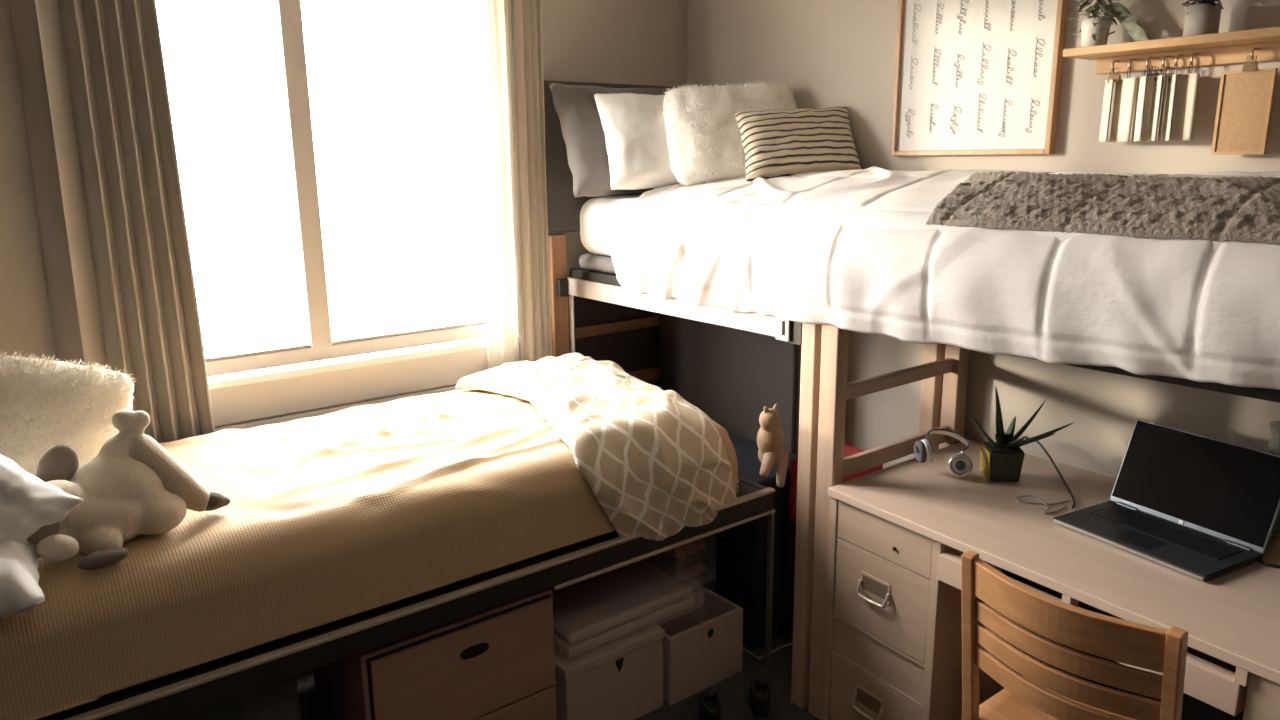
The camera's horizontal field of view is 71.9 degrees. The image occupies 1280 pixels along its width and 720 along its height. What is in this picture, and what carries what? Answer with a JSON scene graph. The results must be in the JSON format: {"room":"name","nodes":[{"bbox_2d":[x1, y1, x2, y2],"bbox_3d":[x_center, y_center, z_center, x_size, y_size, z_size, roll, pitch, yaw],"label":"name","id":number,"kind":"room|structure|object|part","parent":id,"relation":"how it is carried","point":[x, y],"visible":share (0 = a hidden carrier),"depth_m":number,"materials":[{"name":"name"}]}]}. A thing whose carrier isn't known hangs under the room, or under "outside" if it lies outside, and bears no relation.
{"room":"dorm room","nodes":[
{"label":"dorm room","id":0,"kind":"room"},
{"bbox_2d":[0,0,686,426],"bbox_3d":[-1.597,-0.197,3.191,4.730,2.865,0.150,-10,16,-37],"label":"wall","id":1,"kind":"structure","parent":0,"point":[633,42],"depth_m":3.77,"materials":[{"name":"beige paint"}]},
{"bbox_2d":[205,0,485,376],"bbox_3d":[-1.156,-0.773,3.388,1.330,1.540,0.070,-10,16,-37],"label":"window","id":2,"kind":"structure","parent":1,"relation":"in","point":[319,345],"depth_m":3.33,"materials":[{"name":"white wood"}]},
{"bbox_3d":[-1.159,-0.774,3.392,1.330,1.540,0.060,-10,16,-37],"label":"frame","id":3,"kind":"part","parent":2,"relation":"part of","materials":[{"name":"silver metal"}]},
{"bbox_2d":[208,334,520,389],"bbox_3d":[-1.115,0.007,3.517,1.580,0.030,0.065,-10,16,-37],"label":"trim","id":4,"kind":"structure","parent":1,"relation":"attached to","point":[355,362],"depth_m":3.45,"materials":[{"name":"white paint"}]},
{"bbox_2d":[209,342,520,431],"bbox_3d":[-1.104,0.377,3.593,1.580,0.725,0.028,-10,16,-37],"label":"trim","id":5,"kind":"structure","parent":1,"relation":"attached to","point":[236,404],"depth_m":3.46,"materials":[{"name":"beige paint"}]},
{"bbox_3d":[-1.153,-1.582,3.077,2.100,0.025,0.099,-10,16,-37],"label":"curtain rod","id":6,"kind":"object","parent":1,"relation":"attached to","visible":0},
{"bbox_2d":[10,0,214,442],"bbox_3d":[-1.697,-0.216,2.887,0.462,2.570,0.096,-10,16,-37],"label":"curtain","id":7,"kind":"object","parent":6,"relation":"hanging from","point":[111,213],"visible":0.6,"depth_m":2.82,"materials":[{"name":"beige fabric"}]},
{"bbox_2d":[467,0,518,368],"bbox_3d":[-0.600,-0.427,3.750,0.169,2.570,0.032,-10,16,-37],"label":"curtain","id":8,"kind":"object","parent":6,"relation":"hanging from","point":[486,18],"visible":0.65,"depth_m":3.67,"materials":[{"name":"white fabric"}]},
{"bbox_2d":[507,0,551,361],"bbox_3d":[-0.459,-0.439,3.794,0.176,2.570,0.048,-10,16,-37],"label":"curtain","id":9,"kind":"object","parent":6,"relation":"hanging from","point":[525,39],"visible":0.55,"depth_m":3.71,"materials":[{"name":"beige fabric"}]},
{"bbox_2d":[296,558,818,719],"bbox_3d":[0.157,1.747,1.254,4.830,0.100,5.950,-10,16,-37],"label":"floor","id":10,"kind":"structure","parent":0,"point":[732,691],"depth_m":3.27,"materials":[{"name":"carpet"}]},
{"bbox_2d":[171,676,300,719],"bbox_3d":[-1.271,1.132,2.479,0.510,0.585,0.480,-10,16,-37],"label":"tub","id":11,"kind":"object","parent":10,"relation":"on","point":[279,700],"visible":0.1,"depth_m":2.33,"materials":[{"name":"grey plastic"}]},
{"bbox_2d":[37,476,774,719],"bbox_3d":[-1.028,0.962,2.887,3.030,0.729,1.110,-10,16,-37],"label":"frame","id":12,"kind":"object","parent":10,"relation":"on","point":[177,694],"visible":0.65,"depth_m":2.43,"materials":[{"name":"grey metal"}]},
{"bbox_3d":[0.156,0.426,3.705,0.030,0.070,1.055,-10,16,-37],"label":"rail","id":13,"kind":"part","parent":12,"relation":"part of","materials":[{"name":"grey metal"}]},
{"bbox_3d":[0.492,0.871,3.380,0.015,0.650,0.030,-10,16,-37],"label":"leg","id":14,"kind":"part","parent":12,"relation":"part of","materials":[{"name":"black metal"}]},
{"bbox_2d":[313,587,556,719],"bbox_3d":[-0.664,1.027,2.870,0.625,0.600,0.503,-10,16,-37],"label":"drawer unit","id":15,"kind":"object","parent":10,"relation":"on","point":[497,662],"visible":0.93,"depth_m":2.65,"materials":[{"name":"laminate"}]},
{"bbox_3d":[-0.510,1.224,2.721,0.591,0.250,0.015,-10,16,-37],"label":"drawer","id":16,"kind":"part","parent":15,"relation":"part of","materials":[{"name":"laminate"}]},
{"bbox_2d":[550,564,614,586],"bbox_3d":[-0.360,0.922,3.537,0.430,0.500,0.310,-10,16,-37],"label":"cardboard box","id":17,"kind":"object","parent":10,"relation":"on","point":[613,564],"visible":0.02,"depth_m":3.43,"materials":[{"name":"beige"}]},
{"bbox_2d":[554,623,664,719],"bbox_3d":[-0.206,1.097,3.198,0.420,0.307,0.430,-10,16,-37],"label":"storage box","id":18,"kind":"object","parent":10,"relation":"on","point":[621,678],"visible":0.52,"depth_m":3.02,"materials":[{"name":"beige cardboard"}]},
{"bbox_2d":[550,560,694,656],"bbox_3d":[-0.117,0.877,3.219,0.610,0.106,0.385,-10,16,-37],"label":"folded blankets","id":19,"kind":"object","parent":18,"relation":"on","point":[598,610],"visible":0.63,"depth_m":3.14,"materials":[{"name":"grey fabric"}]},
{"bbox_2d":[620,559,715,592],"bbox_3d":[0.112,1.003,3.690,0.215,0.263,0.380,-10,16,-37],"label":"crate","id":20,"kind":"object","parent":10,"relation":"on","point":[702,581],"visible":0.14,"depth_m":3.57,"materials":[{"name":"grey plastic"}]},
{"bbox_2d":[631,550,706,580],"bbox_3d":[0.110,0.827,3.650,0.215,0.103,0.380,-10,16,-37],"label":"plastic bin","id":21,"kind":"object","parent":20,"relation":"on","point":[690,567],"visible":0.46,"depth_m":3.56,"materials":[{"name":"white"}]},
{"bbox_2d":[655,535,706,558],"bbox_3d":[0.109,0.729,3.627,0.215,0.100,0.380,-10,16,-37],"label":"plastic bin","id":22,"kind":"object","parent":21,"relation":"on","point":[681,552],"visible":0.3,"depth_m":3.50,"materials":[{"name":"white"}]},
{"bbox_2d":[655,588,742,705],"bbox_3d":[0.187,1.078,3.353,0.360,0.265,0.218,-10,16,-37],"label":"storage box","id":23,"kind":"object","parent":10,"relation":"on","point":[703,642],"visible":0.72,"depth_m":3.29,"materials":[{"name":"beige cardboard"}]},
{"bbox_2d":[698,690,719,719],"bbox_3d":[0.243,1.213,3.115,0.080,0.108,0.260,1,13,5],"label":"shoe","id":24,"kind":"object","parent":10,"relation":"on","point":[708,703],"visible":1,"depth_m":3.07,"materials":[{"name":"grey"}]},
{"bbox_2d":[660,313,800,455],"bbox_3d":[0.460,0.342,4.168,0.223,1.330,0.895,-10,16,-37],"label":"panel","id":25,"kind":"object","parent":10,"relation":"on","point":[729,374],"visible":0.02,"depth_m":3.98,"materials":[{"name":"grey paint"}]},
{"bbox_2d":[694,433,797,648],"bbox_3d":[0.411,0.741,3.804,0.360,0.715,0.600,-10,16,-37],"label":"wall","id":26,"kind":"structure","parent":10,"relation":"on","point":[735,557],"depth_m":3.55,"materials":[{"name":"black paint"}]},
{"bbox_2d":[757,404,788,487],"bbox_3d":[0.518,0.330,3.431,0.126,0.324,0.164,-1,13,-1],"label":"plush toy","id":27,"kind":"object","parent":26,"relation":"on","point":[771,452],"visible":1,"depth_m":3.40,"materials":[{"name":"beige fabric"}]},
{"bbox_3d":[0.493,0.397,3.406,0.048,0.098,0.096,6,15,27],"label":"leg","id":28,"kind":"part","parent":27,"relation":"part of","materials":[{"name":"beige"}]},
{"bbox_3d":[0.552,0.421,3.442,0.048,0.141,0.090,4,14,18],"label":"leg","id":29,"kind":"part","parent":27,"relation":"part of","materials":[{"name":"beige"}]},
{"bbox_2d":[748,679,769,719],"bbox_3d":[0.429,1.195,3.181,0.080,0.108,0.260,1,13,9],"label":"shoe","id":30,"kind":"object","parent":10,"relation":"on","point":[759,692],"visible":1,"depth_m":3.11,"materials":[{"name":"grey"}]},
{"bbox_2d":[743,642,792,660],"bbox_3d":[0.420,1.128,3.694,1.158,0.010,0.382,5,14,24],"label":"extension cord","id":31,"kind":"object","parent":10,"relation":"on","point":[788,644],"visible":0.32,"depth_m":3.53,"materials":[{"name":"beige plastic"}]},
{"bbox_2d":[548,234,1279,719],"bbox_3d":[1.143,0.503,2.815,0.840,1.605,4.015,-10,16,-37],"label":"frame","id":32,"kind":"object","parent":10,"relation":"on","point":[592,315],"visible":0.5,"depth_m":3.11,"materials":[{"name":"brown wood"}]},
{"bbox_3d":[-0.368,0.223,4.115,0.080,1.605,0.060,-10,16,-37],"label":"post","id":33,"kind":"part","parent":32,"relation":"part of","materials":[{"name":"brown wood"}]},
{"bbox_3d":[-0.308,-0.140,4.021,0.006,0.322,0.034,-10,16,-37],"label":"corner plate","id":34,"kind":"part","parent":32,"relation":"part of","materials":[{"name":"silver metal"}]},
{"bbox_2d":[579,253,615,273],"bbox_3d":[1.163,-0.171,2.699,0.720,0.068,3.800,-10,16,-37],"label":"mattress","id":35,"kind":"object","parent":32,"relation":"on","point":[596,262],"visible":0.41,"depth_m":3.84,"materials":[{"name":"grey fabric"}]},
{"bbox_2d":[580,195,1223,255],"bbox_3d":[1.148,-0.325,2.656,0.740,0.250,3.765,-10,16,-37],"label":"mattress","id":36,"kind":"object","parent":35,"relation":"on","point":[598,215],"visible":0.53,"depth_m":2.94,"materials":[{"name":"white fabric"}]},
{"bbox_2d":[549,83,676,196],"bbox_3d":[-0.042,-0.959,3.845,0.669,0.468,0.282,-9,15,-31],"label":"pillow","id":37,"kind":"object","parent":36,"relation":"on","point":[583,134],"visible":0.38,"depth_m":3.68,"materials":[{"name":"grey fabric"}]},
{"bbox_2d":[611,166,1279,389],"bbox_3d":[1.210,-0.295,2.519,0.828,0.496,3.553,-10,16,-37],"label":"comforter","id":38,"kind":"object","parent":36,"relation":"on","point":[1188,309],"visible":0.72,"depth_m":2.40,"materials":[{"name":"white fabric"}]},
{"bbox_2d":[593,93,677,189],"bbox_3d":[0.132,-0.925,3.720,0.608,0.394,0.286,-5,14,-19],"label":"pillow","id":39,"kind":"object","parent":38,"relation":"on","point":[633,125],"visible":0.44,"depth_m":3.61,"materials":[{"name":"white fabric"}]},
{"bbox_2d":[660,79,797,185],"bbox_3d":[0.390,-0.935,3.631,0.598,0.441,0.326,-3,13,-9],"label":"pillow","id":40,"kind":"object","parent":38,"relation":"on","point":[704,140],"visible":0.66,"depth_m":3.56,"materials":[{"name":"white fur"}]},
{"bbox_2d":[735,106,860,180],"bbox_3d":[0.628,-0.857,3.496,0.480,0.291,0.226,-2,13,-8],"label":"cushion","id":41,"kind":"object","parent":38,"relation":"on","point":[776,143],"visible":0.9,"depth_m":3.43,"materials":[{"name":"fabric"}]},
{"bbox_2d":[926,171,1279,244],"bbox_3d":[1.520,-0.320,1.877,0.387,0.154,2.054,-10,16,-37],"label":"throw blanket","id":42,"kind":"object","parent":38,"relation":"on","point":[1223,209],"visible":1,"depth_m":2.19,"materials":[{"name":"fabric"}]},
{"bbox_2d":[1211,68,1277,154],"bbox_3d":[1.669,-0.684,2.442,0.016,0.225,0.130,-10,16,-37],"label":"clipboard","id":43,"kind":"object","parent":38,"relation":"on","point":[1245,99],"visible":1,"depth_m":2.44,"materials":[{"name":"brown wood"}]},
{"bbox_2d":[544,80,677,232],"bbox_3d":[-0.127,-0.928,4.041,0.840,0.645,0.060,-10,16,-37],"label":"headboard","id":44,"kind":"object","parent":32,"relation":"attached to","point":[563,208],"visible":0.06,"depth_m":3.86,"materials":[{"name":"grey fabric"}]},
{"bbox_3d":[-0.070,0.235,4.382,0.703,1.225,0.011,-10,16,-37],"label":"panel","id":45,"kind":"part","parent":32,"relation":"part of","materials":[{"name":"brown"}]},
{"bbox_3d":[-0.022,0.173,4.383,0.470,0.445,0.012,-10,16,-37],"label":"panel","id":46,"kind":"part","parent":32,"relation":"part of","materials":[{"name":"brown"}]},
{"bbox_3d":[0.088,-0.221,3.463,0.020,0.076,1.335,-10,16,-37],"label":"rail","id":47,"kind":"part","parent":32,"relation":"part of","materials":[{"name":"silver metal"}]},
{"bbox_3d":[0.527,-0.100,2.938,0.042,0.090,0.060,-10,16,-37],"label":"hook plate","id":48,"kind":"part","parent":32,"relation":"part of","materials":[{"name":"grey metal"}]},
{"bbox_3d":[0.578,0.553,3.044,0.055,1.417,0.060,-10,16,-37],"label":"post","id":49,"kind":"part","parent":32,"relation":"part of","materials":[{"name":"brown wood"}]},
{"bbox_3d":[0.633,0.567,2.975,0.055,1.420,0.070,-10,16,-37],"label":"post","id":50,"kind":"part","parent":32,"relation":"part of","materials":[{"name":"brown wood"}]},
{"bbox_3d":[1.126,0.452,3.456,0.070,1.417,0.060,-10,16,-37],"label":"post","id":51,"kind":"part","parent":32,"relation":"part of","materials":[{"name":"brown wood"}]},
{"bbox_3d":[1.183,0.467,3.384,0.070,1.420,0.062,-10,16,-37],"label":"post","id":52,"kind":"part","parent":32,"relation":"part of","materials":[{"name":"brown wood"}]},
{"bbox_3d":[1.373,0.053,1.896,0.020,0.073,2.328,-10,16,-37],"label":"rail","id":53,"kind":"part","parent":32,"relation":"part of","materials":[{"name":"grey metal"}]},
{"bbox_2d":[822,439,1279,719],"bbox_3d":[1.479,0.964,2.397,0.941,0.885,1.969,-10,16,-37],"label":"desk","id":54,"kind":"object","parent":10,"relation":"on","point":[899,534],"visible":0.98,"depth_m":2.63,"materials":[{"name":"laminate"}]},
{"bbox_3d":[0.732,1.126,2.854,0.027,0.053,0.123,-9,15,-33],"label":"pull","id":55,"kind":"part","parent":54,"relation":"part of","materials":[{"name":"silver metal"}]},
{"bbox_3d":[0.741,1.106,2.855,0.004,0.070,0.120,-9,15,-33],"label":"recess plate","id":56,"kind":"part","parent":54,"relation":"part of","materials":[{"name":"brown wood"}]},
{"bbox_3d":[0.727,0.734,2.764,0.027,0.053,0.123,-9,15,-33],"label":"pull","id":57,"kind":"part","parent":54,"relation":"part of","materials":[{"name":"silver metal"}]},
{"bbox_3d":[0.896,1.119,2.946,0.350,0.241,0.369,-9,15,-33],"label":"drawer","id":58,"kind":"part","parent":54,"relation":"part of","materials":[{"name":"brown wood"}]},
{"bbox_3d":[0.737,0.714,2.766,0.004,0.070,0.120,-9,15,-33],"label":"recess plate","id":59,"kind":"part","parent":54,"relation":"part of","materials":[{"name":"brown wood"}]},
{"bbox_3d":[0.763,0.949,2.817,0.018,0.123,0.369,-9,15,-33],"label":"plain panel","id":60,"kind":"part","parent":54,"relation":"part of","materials":[{"name":"brown wood"}]},
{"bbox_3d":[0.892,0.727,2.856,0.350,0.261,0.369,-9,15,-33],"label":"drawer","id":61,"kind":"part","parent":54,"relation":"part of","materials":[{"name":"brown wood"}]},
{"bbox_3d":[0.889,0.522,2.809,0.350,0.130,0.369,-9,15,-33],"label":"drawer","id":62,"kind":"part","parent":54,"relation":"part of","materials":[{"name":"brown wood"}]},
{"bbox_2d":[914,429,972,476],"bbox_3d":[1.014,0.308,2.954,0.175,0.140,0.133,1,13,6],"label":"headphones","id":63,"kind":"object","parent":54,"relation":"on","point":[960,464],"visible":1,"depth_m":2.94,"materials":[{"name":"white metal"}]},
{"bbox_2d":[914,439,934,462],"bbox_3d":[0.958,0.307,2.974,0.075,0.080,0.083,-10,16,-37],"label":"ear cup","id":64,"kind":"object","parent":63,"relation":"on","point":[924,452],"depth_m":2.95,"materials":[{"name":"silver metal"}]},
{"bbox_2d":[947,453,972,476],"bbox_3d":[1.058,0.346,2.919,0.078,0.081,0.082,-10,16,-37],"label":"ear cup","id":65,"kind":"object","parent":63,"relation":"on","point":[958,464],"depth_m":2.90,"materials":[{"name":"silver metal"}]},
{"bbox_3d":[1.122,0.892,2.794,0.570,0.857,0.020,-9,15,-33],"label":"panel","id":66,"kind":"part","parent":54,"relation":"part of","materials":[{"name":"brown wood"}]},
{"bbox_2d":[967,385,1074,481],"bbox_3d":[1.232,0.240,2.878,0.324,0.318,0.144,4,14,21],"label":"potted plant","id":67,"kind":"object","parent":54,"relation":"on","point":[1001,460],"visible":1,"depth_m":2.88,"materials":[{"name":"green plant"}]},
{"bbox_3d":[1.197,0.339,2.922,0.109,0.105,0.109,0,13,4],"label":"pot","id":68,"kind":"part","parent":67,"relation":"part of","materials":[{"name":"green"}]},
{"bbox_2d":[1016,495,1069,513],"bbox_3d":[1.233,0.435,2.711,0.154,0.009,0.136,-10,16,-37],"label":"charging cable","id":69,"kind":"object","parent":54,"relation":"on","point":[1042,503],"visible":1,"depth_m":2.70,"materials":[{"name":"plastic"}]},
{"bbox_2d":[1022,436,1075,507],"bbox_3d":[1.357,0.355,2.879,0.069,0.090,0.453,0,13,4],"label":"charging cable","id":70,"kind":"object","parent":54,"relation":"on","point":[1038,442],"visible":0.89,"depth_m":2.93,"materials":[{"name":"black plastic"}]},
{"bbox_3d":[1.086,0.660,2.225,0.041,0.078,0.778,-9,15,-33],"label":"drawer","id":71,"kind":"part","parent":54,"relation":"part of","materials":[{"name":"laminate"}]},
{"bbox_3d":[1.339,0.762,2.417,0.020,0.442,0.783,-9,15,-33],"label":"modesty panel","id":72,"kind":"part","parent":54,"relation":"part of","materials":[{"name":"beige wood"}]},
{"bbox_2d":[1053,418,1279,580],"bbox_3d":[1.456,0.364,2.436,0.354,0.259,0.435,-7,15,-27],"label":"laptop","id":73,"kind":"object","parent":54,"relation":"on","point":[1225,491],"visible":1,"depth_m":2.45,"materials":[{"name":"grey"}]},
{"bbox_3d":[1.570,0.343,2.494,0.095,0.247,0.435,-7,15,-27],"label":"lid","id":74,"kind":"part","parent":73,"relation":"part of","materials":[{"name":"silver metal"}]},
{"bbox_2d":[1257,559,1279,568],"bbox_3d":[1.685,0.525,2.304,0.227,0.010,0.115,11,17,40],"label":"charging cable","id":75,"kind":"object","parent":54,"relation":"on","point":[1259,560],"visible":0.45,"depth_m":2.28,"materials":[{"name":"black plastic"}]},
{"bbox_2d":[1275,429,1279,530],"bbox_3d":[1.779,0.333,2.450,0.110,0.315,0.110,-10,16,-37],"label":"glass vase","id":76,"kind":"object","parent":54,"relation":"on","point":[1277,524],"visible":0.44,"depth_m":2.45,"materials":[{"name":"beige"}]},
{"bbox_2d":[961,550,1187,719],"bbox_3d":[1.107,0.962,2.194,0.521,0.990,0.498,-10,16,-37],"label":"desk chair","id":77,"kind":"object","parent":10,"relation":"on","point":[1046,690],"visible":1,"depth_m":1.97,"materials":[{"name":"brown wood"}]},
{"bbox_3d":[0.834,0.947,2.275,0.095,0.990,0.031,-10,16,-37],"label":"post","id":78,"kind":"part","parent":77,"relation":"part of","materials":[{"name":"brown wood"}]},
{"bbox_3d":[1.150,0.955,2.226,0.412,0.034,0.498,-10,16,-37],"label":"seat","id":79,"kind":"part","parent":77,"relation":"part of","materials":[{"name":"brown wood"}]},
{"bbox_3d":[0.931,0.569,1.968,0.091,0.094,0.434,-10,16,-37],"label":"rail","id":80,"kind":"part","parent":77,"relation":"part of","materials":[{"name":"brown wood"}]},
{"bbox_3d":[1.119,1.026,1.916,0.095,0.990,0.031,-10,16,-37],"label":"post","id":81,"kind":"part","parent":77,"relation":"part of","materials":[{"name":"brown wood"}]},
{"bbox_3d":[0.822,0.883,3.612,0.460,0.515,0.230,-10,16,-37],"label":"side table","id":82,"kind":"object","parent":10,"relation":"on","visible":0},
{"bbox_2d":[789,444,882,522],"bbox_3d":[0.775,0.509,3.499,0.320,0.264,0.220,-10,16,-37],"label":"storage box","id":83,"kind":"object","parent":82,"relation":"on","point":[848,450],"visible":0.23,"depth_m":3.46,"materials":[{"name":"red fabric"}]},
{"bbox_2d":[687,0,1279,477],"bbox_3d":[2.024,-0.038,2.310,0.100,2.865,5.700,-10,16,-37],"label":"wall","id":84,"kind":"structure","parent":0,"point":[831,53],"depth_m":3.13,"materials":[{"name":"beige paint"}]},
{"bbox_2d":[890,0,1067,155],"bbox_3d":[1.164,-1.126,3.072,0.035,0.805,0.630,-10,16,-37],"label":"framed print","id":85,"kind":"object","parent":84,"relation":"attached to","point":[972,77],"visible":1,"depth_m":3.08,"materials":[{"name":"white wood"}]},
{"bbox_2d":[1063,27,1279,73],"bbox_3d":[1.742,-0.822,2.271,0.165,0.070,1.252,-10,16,-37],"label":"wall shelf","id":86,"kind":"object","parent":84,"relation":"attached to","point":[1234,47],"visible":1,"depth_m":2.52,"materials":[{"name":"brown wood"}]},
{"bbox_2d":[1099,68,1114,141],"bbox_3d":[1.438,-0.783,2.711,0.011,0.223,0.056,0,13,3],"label":"booklet","id":87,"kind":"object","parent":86,"relation":"hanging from","point":[1109,87],"visible":1,"depth_m":2.71,"materials":[{"name":"white paper"}]},
{"bbox_2d":[1066,0,1149,46],"bbox_3d":[1.396,-1.020,2.649,0.158,0.198,0.231,-4,13,-14],"label":"potted plant","id":88,"kind":"object","parent":86,"relation":"on","point":[1094,31],"visible":0.94,"depth_m":2.65,"materials":[{"name":"green plant"}]},
{"bbox_3d":[1.386,-0.993,2.688,0.080,0.085,0.080,-10,16,-37],"label":"pot","id":89,"kind":"part","parent":88,"relation":"part of","materials":[{"name":"beige ceramic"}]},
{"bbox_2d":[1107,68,1120,82],"bbox_3d":[1.445,-0.865,2.685,0.023,0.041,0.032,-10,16,-37],"label":"binder clip","id":90,"kind":"object","parent":86,"relation":"hanging from","point":[1117,78],"visible":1,"depth_m":2.68,"materials":[{"name":"gold metal"}]},
{"bbox_2d":[1109,66,1137,141],"bbox_3d":[1.467,-0.774,2.671,0.014,0.223,0.083,-4,13,-16],"label":"booklet","id":91,"kind":"object","parent":86,"relation":"hanging from","point":[1122,125],"visible":1,"depth_m":2.67,"materials":[{"name":"white paper"}]},
{"bbox_2d":[1130,66,1154,141],"bbox_3d":[1.497,-0.766,2.633,0.027,0.223,0.082,0,13,4],"label":"booklet","id":92,"kind":"object","parent":86,"relation":"hanging from","point":[1145,83],"visible":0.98,"depth_m":2.61,"materials":[{"name":"white paper"}]},
{"bbox_2d":[1147,66,1159,80],"bbox_3d":[1.512,-0.843,2.601,0.023,0.041,0.032,-10,16,-37],"label":"binder clip","id":93,"kind":"object","parent":86,"relation":"hanging from","point":[1155,74],"visible":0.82,"depth_m":2.60,"materials":[{"name":"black metal"}]},
{"bbox_2d":[1147,64,1168,140],"bbox_3d":[1.525,-0.758,2.598,0.025,0.223,0.078,1,13,7],"label":"booklet","id":94,"kind":"object","parent":86,"relation":"hanging from","point":[1155,130],"visible":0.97,"depth_m":2.58,"materials":[{"name":"white paper"}]},
{"bbox_2d":[1161,67,1173,80],"bbox_3d":[1.537,-0.832,2.571,0.023,0.041,0.032,-10,16,-37],"label":"binder clip","id":95,"kind":"object","parent":86,"relation":"hanging from","point":[1171,73],"visible":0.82,"depth_m":2.57,"materials":[{"name":"black metal"}]},
{"bbox_2d":[1162,63,1181,140],"bbox_3d":[1.546,-0.752,2.569,0.020,0.223,0.064,0,13,4],"label":"booklet","id":96,"kind":"object","parent":86,"relation":"hanging from","point":[1174,85],"visible":0.95,"depth_m":2.56,"materials":[{"name":"white paper"}]},
{"bbox_2d":[1174,61,1199,140],"bbox_3d":[1.572,-0.746,2.539,0.011,0.223,0.060,-7,15,-27],"label":"booklet","id":97,"kind":"object","parent":86,"relation":"hanging from","point":[1186,110],"visible":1,"depth_m":2.54,"materials":[{"name":"white paper"}]},
{"bbox_3d":[1.796,-0.821,2.316,0.025,0.047,1.175,-10,16,-37],"label":"peg rail","id":98,"kind":"part","parent":86,"relation":"part of","materials":[{"name":"brown wood"}]},
{"bbox_2d":[1181,0,1223,36],"bbox_3d":[1.562,-0.960,2.448,0.117,0.125,0.127,7,15,29],"label":"potted plant","id":99,"kind":"object","parent":86,"relation":"on","point":[1201,18],"visible":0.95,"depth_m":2.43,"materials":[{"name":"white plant"}]},
{"bbox_2d":[1242,55,1257,71],"bbox_3d":[1.665,-0.808,2.406,0.023,0.041,0.032,-10,16,-37],"label":"binder clip","id":100,"kind":"object","parent":86,"relation":"hanging from","point":[1247,66],"visible":1,"depth_m":2.40,"materials":[{"name":"gold metal"}]},
{"bbox_3d":[-1.103,0.499,2.739,2.770,0.252,1.030,-10,16,-37],"label":"mattress","id":101,"kind":"object","parent":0,"visible":0},
{"bbox_2d":[0,389,738,719],"bbox_3d":[-1.078,0.444,2.731,2.859,0.320,1.040,-10,16,-37],"label":"quilt","id":102,"kind":"object","parent":101,"relation":"on","point":[337,515],"visible":0.59,"depth_m":2.39,"materials":[{"name":"beige fabric"}]},
{"bbox_2d":[0,540,44,618],"bbox_3d":[-1.542,0.471,1.856,0.513,0.192,0.371,-8,15,-29],"label":"pillow","id":103,"kind":"object","parent":102,"relation":"on","point":[20,591],"visible":0.67,"depth_m":1.83,"materials":[{"name":"white fabric"}]},
{"bbox_2d":[0,454,83,544],"bbox_3d":[-1.547,0.330,1.976,0.555,0.444,0.267,4,14,19],"label":"pillow","id":104,"kind":"object","parent":102,"relation":"on","point":[28,503],"visible":0.74,"depth_m":1.94,"materials":[{"name":"white fabric"}]},
{"bbox_2d":[0,349,136,475],"bbox_3d":[-1.655,0.205,2.341,0.560,0.445,0.364,-2,13,-6],"label":"pillow","id":105,"kind":"object","parent":102,"relation":"on","point":[46,404],"visible":0.62,"depth_m":2.32,"materials":[{"name":"beige fur"}]},
{"bbox_2d":[27,410,230,569],"bbox_3d":[-1.276,0.294,2.132,0.260,0.312,0.455,5,14,23],"label":"plush toy","id":106,"kind":"object","parent":102,"relation":"on","point":[133,487],"visible":0.87,"depth_m":2.11,"materials":[{"name":"beige fabric"}]},
{"bbox_3d":[-1.202,0.287,2.231,0.208,0.219,0.101,-4,13,-15],"label":"arm","id":107,"kind":"part","parent":106,"relation":"part of","materials":[{"name":"beige fabric"}]},
{"bbox_2d":[455,353,736,540],"bbox_3d":[-0.209,0.302,3.338,0.686,0.513,1.066,-10,16,-37],"label":"duvet","id":108,"kind":"object","parent":102,"relation":"on","point":[652,460],"visible":1,"depth_m":2.98,"materials":[{"name":"beige fabric"}]}
]}

